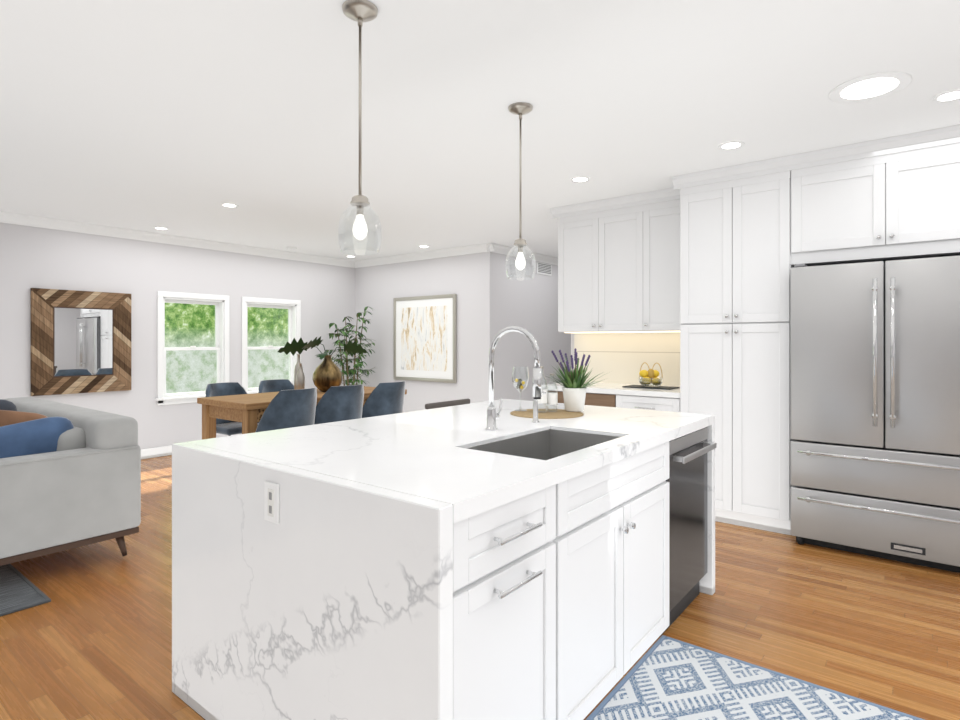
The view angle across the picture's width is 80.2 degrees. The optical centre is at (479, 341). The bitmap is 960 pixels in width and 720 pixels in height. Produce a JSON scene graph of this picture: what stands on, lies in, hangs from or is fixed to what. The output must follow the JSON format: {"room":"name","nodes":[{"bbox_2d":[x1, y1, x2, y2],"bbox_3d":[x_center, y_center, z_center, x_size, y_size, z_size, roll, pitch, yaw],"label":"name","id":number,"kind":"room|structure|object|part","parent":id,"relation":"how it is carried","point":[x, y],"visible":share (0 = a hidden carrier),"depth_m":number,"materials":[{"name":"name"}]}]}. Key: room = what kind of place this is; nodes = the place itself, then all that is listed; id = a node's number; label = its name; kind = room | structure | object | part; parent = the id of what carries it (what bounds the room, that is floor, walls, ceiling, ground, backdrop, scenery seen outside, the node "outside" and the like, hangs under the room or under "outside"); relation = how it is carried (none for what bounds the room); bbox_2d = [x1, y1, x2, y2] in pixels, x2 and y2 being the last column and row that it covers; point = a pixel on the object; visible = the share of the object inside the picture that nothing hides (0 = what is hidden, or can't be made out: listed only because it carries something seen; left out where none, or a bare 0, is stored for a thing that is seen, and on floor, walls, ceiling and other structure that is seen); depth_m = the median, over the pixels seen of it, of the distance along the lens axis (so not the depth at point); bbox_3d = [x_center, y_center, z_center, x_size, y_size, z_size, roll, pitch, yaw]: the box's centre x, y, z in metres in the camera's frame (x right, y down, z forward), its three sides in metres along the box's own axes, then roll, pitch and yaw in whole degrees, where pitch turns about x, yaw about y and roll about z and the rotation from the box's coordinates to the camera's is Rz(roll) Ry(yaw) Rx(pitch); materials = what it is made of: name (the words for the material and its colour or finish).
{"room":"kitchen","nodes":[
{"label":"kitchen","id":0,"kind":"room"},
{"bbox_2d":[0,222,573,448],"bbox_3d":[-0.179,0.040,3.383,9.440,2.500,11.900,0,0,38],"label":"wall","id":1,"kind":"structure","parent":0,"point":[492,300],"depth_m":7.13,"materials":[{"name":"white paint"}]},
{"bbox_2d":[31,288,130,395],"bbox_3d":[-4.047,0.000,5.822,0.040,1.040,0.870,0,0,38],"label":"mirror","id":2,"kind":"object","parent":1,"relation":"attached to","point":[80,341],"visible":1,"depth_m":5.78,"materials":[{"name":"brown wood"}]},
{"bbox_2d":[141,445,171,458],"bbox_3d":[-4.613,1.235,5.124,0.015,0.110,8.847,0,0,38],"label":"baseboard","id":3,"kind":"structure","parent":1,"relation":"attached to","point":[156,452],"depth_m":6.37,"materials":[{"name":"white paint"}]},
{"bbox_2d":[0,211,359,267],"bbox_3d":[-4.590,-1.162,5.106,0.075,0.095,8.847,0,0,38],"label":"crown molding","id":4,"kind":"structure","parent":1,"relation":"attached to","point":[45,222],"depth_m":6.36,"materials":[{"name":"white paint"}]},
{"bbox_2d":[155,291,228,404],"bbox_3d":[-3.405,0.070,6.755,0.200,1.284,0.874,0,0,38],"label":"window","id":5,"kind":"structure","parent":1,"relation":"in","point":[221,316],"depth_m":6.72,"materials":[{"name":"white paint"}]},
{"bbox_2d":[242,297,300,393],"bbox_3d":[-2.780,0.070,7.549,0.200,1.284,0.894,0,0,38],"label":"window","id":6,"kind":"structure","parent":1,"relation":"in","point":[284,304],"depth_m":7.54,"materials":[{"name":"white paint"}]},
{"bbox_2d":[356,243,487,266],"bbox_3d":[-0.882,-1.162,7.768,2.460,0.095,0.075,0,0,38],"label":"crown molding","id":7,"kind":"structure","parent":1,"relation":"attached to","point":[477,248],"depth_m":7.67,"materials":[{"name":"white paint"}]},
{"bbox_2d":[393,294,456,382],"bbox_3d":[-0.761,-0.045,7.697,1.150,1.150,0.035,0,0,38],"label":"picture frame","id":8,"kind":"object","parent":1,"relation":"attached to","point":[424,338],"visible":1,"depth_m":7.67,"materials":[{"name":"grey"}]},
{"bbox_2d":[484,242,557,265],"bbox_3d":[0.976,-1.162,8.055,0.075,0.095,2.824,0,0,38],"label":"crown molding","id":9,"kind":"structure","parent":1,"relation":"attached to","point":[490,247],"depth_m":7.40,"materials":[{"name":"white paint"}]},
{"bbox_2d":[537,262,551,275],"bbox_3d":[0.905,-1.025,8.014,0.014,0.160,0.380,0,0,38],"label":"air vent","id":10,"kind":"object","parent":1,"relation":"in","point":[544,269],"visible":1,"depth_m":8.00,"materials":[{"name":"white metal"}]},
{"bbox_2d":[554,185,677,332],"bbox_3d":[1.286,-0.649,4.933,1.205,1.120,0.347,0,0,38],"label":"upper cabinet","id":11,"kind":"object","parent":1,"relation":"attached to","point":[618,256],"depth_m":4.80,"materials":[{"name":"white paint"}]},
{"bbox_2d":[794,125,959,265],"bbox_3d":[2.635,-0.860,3.680,1.014,0.700,0.647,0,0,38],"label":"upper cabinet","id":12,"kind":"object","parent":1,"relation":"attached to","point":[891,198],"depth_m":3.44,"materials":[{"name":"white paint"}]},
{"bbox_2d":[0,455,959,719],"bbox_3d":[-0.179,1.340,3.383,9.440,0.100,11.900,0,0,38],"label":"floor","id":13,"kind":"structure","parent":0,"point":[92,641],"depth_m":2.60,"materials":[{"name":"brown wood"}]},
{"bbox_2d":[0,564,50,616],"bbox_3d":[-4.233,1.283,2.412,2.790,0.014,3.260,0,0,38],"label":"rug","id":14,"kind":"object","parent":13,"relation":"on","point":[19,591],"visible":1,"depth_m":2.90,"materials":[{"name":"grey fabric"}]},
{"bbox_2d":[0,397,140,565],"bbox_3d":[-3.182,0.807,3.697,2.152,0.940,1.000,0,0,38],"label":"sofa","id":15,"kind":"object","parent":14,"relation":"on","point":[70,476],"visible":1,"depth_m":3.20,"materials":[{"name":"grey fabric"}]},
{"bbox_2d":[205,382,258,435],"bbox_3d":[-2.575,0.865,5.982,0.552,0.852,0.552,0,0,38],"label":"chair","id":16,"kind":"object","parent":13,"relation":"on","point":[227,427],"visible":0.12,"depth_m":6.03,"materials":[{"name":"fabric"}]},
{"bbox_2d":[258,379,293,392],"bbox_3d":[-2.221,0.865,6.466,0.550,0.852,0.552,0,0,38],"label":"chair","id":17,"kind":"object","parent":13,"relation":"on","point":[275,385],"visible":0.06,"depth_m":6.63,"materials":[{"name":"fabric"}]},
{"bbox_2d":[256,388,316,431],"bbox_3d":[-1.657,0.838,4.801,0.550,0.907,0.552,0,0,38],"label":"chair","id":18,"kind":"object","parent":13,"relation":"on","point":[290,408],"visible":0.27,"depth_m":4.59,"materials":[{"name":"fabric"}]},
{"bbox_2d":[197,386,406,439],"bbox_3d":[-1.736,0.907,5.843,0.870,0.765,1.900,0,0,38],"label":"dining table","id":19,"kind":"object","parent":13,"relation":"on","point":[247,410],"visible":0.29,"depth_m":5.19,"materials":[{"name":"brown wood"}]},
{"bbox_2d":[294,362,304,389],"bbox_3d":[-1.806,0.369,5.732,0.079,0.310,0.079,0,0,29],"label":"decorative bottle","id":20,"kind":"object","parent":19,"relation":"on","point":[299,379],"depth_m":5.71,"materials":[{"name":"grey glass"}]},
{"bbox_2d":[278,337,366,391],"bbox_3d":[-1.646,0.230,6.027,0.534,0.589,0.774,0,0,38],"label":"vase","id":21,"kind":"object","parent":19,"relation":"on","point":[327,374],"visible":0.94,"depth_m":5.94,"materials":[{"name":"brown metal"}]},
{"bbox_2d":[314,384,363,424],"bbox_3d":[-1.333,0.838,5.195,0.548,0.907,0.552,0,0,38],"label":"chair","id":22,"kind":"object","parent":13,"relation":"on","point":[338,403],"visible":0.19,"depth_m":4.97,"materials":[{"name":"fabric"}]},
{"bbox_2d":[323,306,374,385],"bbox_3d":[-1.799,0.398,7.878,0.732,1.784,0.820,0,0,38],"label":"plant","id":23,"kind":"object","parent":13,"relation":"on","point":[353,373],"visible":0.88,"depth_m":7.86,"materials":[{"name":"green plant"}]},
{"bbox_2d":[362,381,405,417],"bbox_3d":[-1.006,0.838,5.625,0.546,0.907,0.552,0,0,38],"label":"chair","id":24,"kind":"object","parent":13,"relation":"on","point":[387,398],"visible":0.4,"depth_m":5.40,"materials":[{"name":"fabric"}]},
{"bbox_2d":[172,418,716,719],"bbox_3d":[0.049,0.853,2.505,1.365,0.873,2.118,0,0,38],"label":"kitchen island","id":25,"kind":"object","parent":13,"relation":"on","point":[491,559],"depth_m":1.68,"materials":[{"name":"stone"}]},
{"bbox_2d":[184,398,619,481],"bbox_3d":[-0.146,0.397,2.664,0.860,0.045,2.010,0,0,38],"label":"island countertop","id":26,"kind":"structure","parent":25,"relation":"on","point":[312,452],"depth_m":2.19,"materials":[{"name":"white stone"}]},
{"bbox_2d":[528,386,547,421],"bbox_3d":[0.272,0.294,2.611,0.102,0.161,0.074,0,0,38],"label":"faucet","id":27,"kind":"object","parent":26,"relation":"on","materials":[{"name":"silver metal"}]},
{"bbox_2d":[324,410,711,517],"bbox_3d":[0.376,0.397,2.253,0.471,0.045,2.010,0,0,38],"label":"island countertop","id":28,"kind":"structure","parent":25,"relation":"on","point":[453,480],"depth_m":1.70,"materials":[{"name":"white stone"}]},
{"bbox_2d":[472,426,619,457],"bbox_3d":[0.260,0.525,2.178,0.404,0.273,0.674,0,0,38],"label":"sink","id":29,"kind":"object","parent":28,"relation":"in","point":[548,443],"depth_m":2.44,"materials":[{"name":"grey metal"}]},
{"bbox_2d":[510,348,604,418],"bbox_3d":[0.419,0.204,3.001,0.474,0.340,0.519,0,0,38],"label":"decorative tray set","id":30,"kind":"object","parent":28,"relation":"on","point":[573,389],"visible":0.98,"depth_m":2.99,"materials":[{"name":"white ceramic"}]},
{"bbox_3d":[0.216,0.249,3.053,0.092,0.235,0.092,0,0,38],"label":"wine glass","id":31,"kind":"part","parent":30,"relation":"part of","materials":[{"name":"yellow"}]},
{"bbox_2d":[539,348,604,411],"bbox_3d":[0.491,0.201,3.035,0.402,0.333,0.376,0,0,38],"label":"planter","id":32,"kind":"object","parent":30,"relation":"on","point":[574,394],"depth_m":2.99,"materials":[{"name":"white ceramic"}]},
{"bbox_2d":[425,399,469,408],"bbox_3d":[-0.357,0.838,3.842,0.417,0.906,0.430,0,0,38],"label":"stool","id":33,"kind":"object","parent":13,"relation":"on","point":[445,404],"visible":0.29,"depth_m":3.69,"materials":[{"name":"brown wood"}]},
{"bbox_2d":[547,389,605,406],"bbox_3d":[1.023,0.853,4.968,0.748,0.875,0.617,0,0,38],"label":"base cabinet","id":34,"kind":"object","parent":13,"relation":"on","point":[594,399],"depth_m":4.65,"materials":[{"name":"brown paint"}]},
{"bbox_2d":[606,393,677,411],"bbox_3d":[1.447,0.853,4.634,0.583,0.875,0.617,0,0,38],"label":"base cabinet","id":35,"kind":"object","parent":13,"relation":"on","point":[612,399],"depth_m":4.38,"materials":[{"name":"white paint"}]},
{"bbox_2d":[542,381,677,396],"bbox_3d":[1.191,0.395,4.826,1.221,0.041,0.632,0,0,38],"label":"countertop","id":36,"kind":"structure","parent":35,"relation":"on","point":[602,386],"depth_m":4.55,"materials":[{"name":"white stone"}]},
{"bbox_2d":[622,362,679,389],"bbox_3d":[1.403,0.271,4.683,0.400,0.207,0.220,0,0,38],"label":"fruit bowl","id":37,"kind":"object","parent":36,"relation":"on","point":[650,376],"visible":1,"depth_m":4.65,"materials":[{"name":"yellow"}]},
{"bbox_2d":[678,155,793,534],"bbox_3d":[1.952,0.041,4.218,0.724,2.500,0.647,0,0,38],"label":"tall cabinet","id":38,"kind":"object","parent":13,"relation":"on","point":[685,282],"depth_m":3.93,"materials":[{"name":"white paint"}]},
{"bbox_2d":[586,635,924,719],"bbox_3d":[0.759,1.283,1.608,1.030,0.014,1.430,0,0,38],"label":"rug","id":39,"kind":"object","parent":13,"relation":"on","point":[667,678],"visible":0.96,"depth_m":2.06,"materials":[{"name":"blue fabric"}]},
{"bbox_2d":[791,256,959,572],"bbox_3d":[2.577,0.398,3.603,0.980,1.785,0.817,0,0,38],"label":"fridge","id":40,"kind":"object","parent":13,"relation":"on","point":[875,408],"visible":1,"depth_m":3.35,"materials":[{"name":"grey metal"}]},
{"bbox_2d":[0,0,959,260],"bbox_3d":[-0.179,-1.260,3.383,9.440,0.100,11.900,0,0,38],"label":"ceiling","id":41,"kind":"structure","parent":0,"point":[184,118],"depth_m":2.90,"materials":[{"name":"white paint"}]},
{"bbox_2d":[153,227,168,229],"bbox_3d":[-3.390,-1.206,6.062,0.150,0.006,0.150,0,0,38],"label":"recessed light","id":42,"kind":"object","parent":41,"relation":"in","point":[160,228],"visible":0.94,"depth_m":6.05,"materials":[{"name":"white paint"}]},
{"bbox_2d":[220,203,237,207],"bbox_3d":[-2.213,-1.206,5.035,0.150,0.006,0.150,0,0,38],"label":"recessed light","id":43,"kind":"object","parent":41,"relation":"in","point":[227,205],"visible":0.98,"depth_m":5.03,"materials":[{"name":"white paint"}]},
{"bbox_2d":[338,0,381,254],"bbox_3d":[-0.436,-0.767,2.071,0.157,0.884,0.157,0,0,38],"label":"pendant light","id":44,"kind":"object","parent":41,"relation":"hanging from","point":[360,12],"visible":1,"depth_m":2.06,"materials":[{"name":"clear glass"}]},
{"bbox_2d":[505,102,535,279],"bbox_3d":[0.209,-0.767,2.938,0.157,0.884,0.157,0,0,38],"label":"pendant light","id":45,"kind":"object","parent":41,"relation":"hanging from","point":[520,109],"visible":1,"depth_m":2.93,"materials":[{"name":"clear glass"}]},
{"bbox_2d":[570,176,590,182],"bbox_3d":[0.745,-1.206,4.234,0.150,0.006,0.150,0,0,38],"label":"recessed light","id":46,"kind":"object","parent":41,"relation":"in","point":[580,179],"visible":1,"depth_m":4.23,"materials":[{"name":"white paint"}]},
{"bbox_2d":[718,141,744,149],"bbox_3d":[1.544,-1.206,3.503,0.150,0.006,0.150,0,0,38],"label":"recessed light","id":47,"kind":"object","parent":41,"relation":"in","point":[732,145],"visible":1,"depth_m":3.50,"materials":[{"name":"white paint"}]},
{"bbox_2d":[829,72,911,102],"bbox_3d":[1.852,-1.206,2.714,0.330,0.006,0.330,0,0,38],"label":"recessed light","id":48,"kind":"object","parent":41,"relation":"in","point":[870,86],"visible":0.98,"depth_m":2.70,"materials":[{"name":"white paint"}]},
{"bbox_2d":[932,89,959,102],"bbox_3d":[2.312,-1.206,2.797,0.150,0.006,0.150,0,0,38],"label":"recessed light","id":49,"kind":"object","parent":41,"relation":"in","point":[944,97],"visible":1,"depth_m":2.80,"materials":[{"name":"white paint"}]},
{"label":"outside","id":50,"kind":"structure","parent":0,"visible":0},
{"bbox_2d":[165,303,288,393],"bbox_3d":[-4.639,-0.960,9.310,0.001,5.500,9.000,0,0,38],"label":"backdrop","id":51,"kind":"structure","parent":50,"point":[203,332],"depth_m":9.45,"materials":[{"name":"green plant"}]}
]}

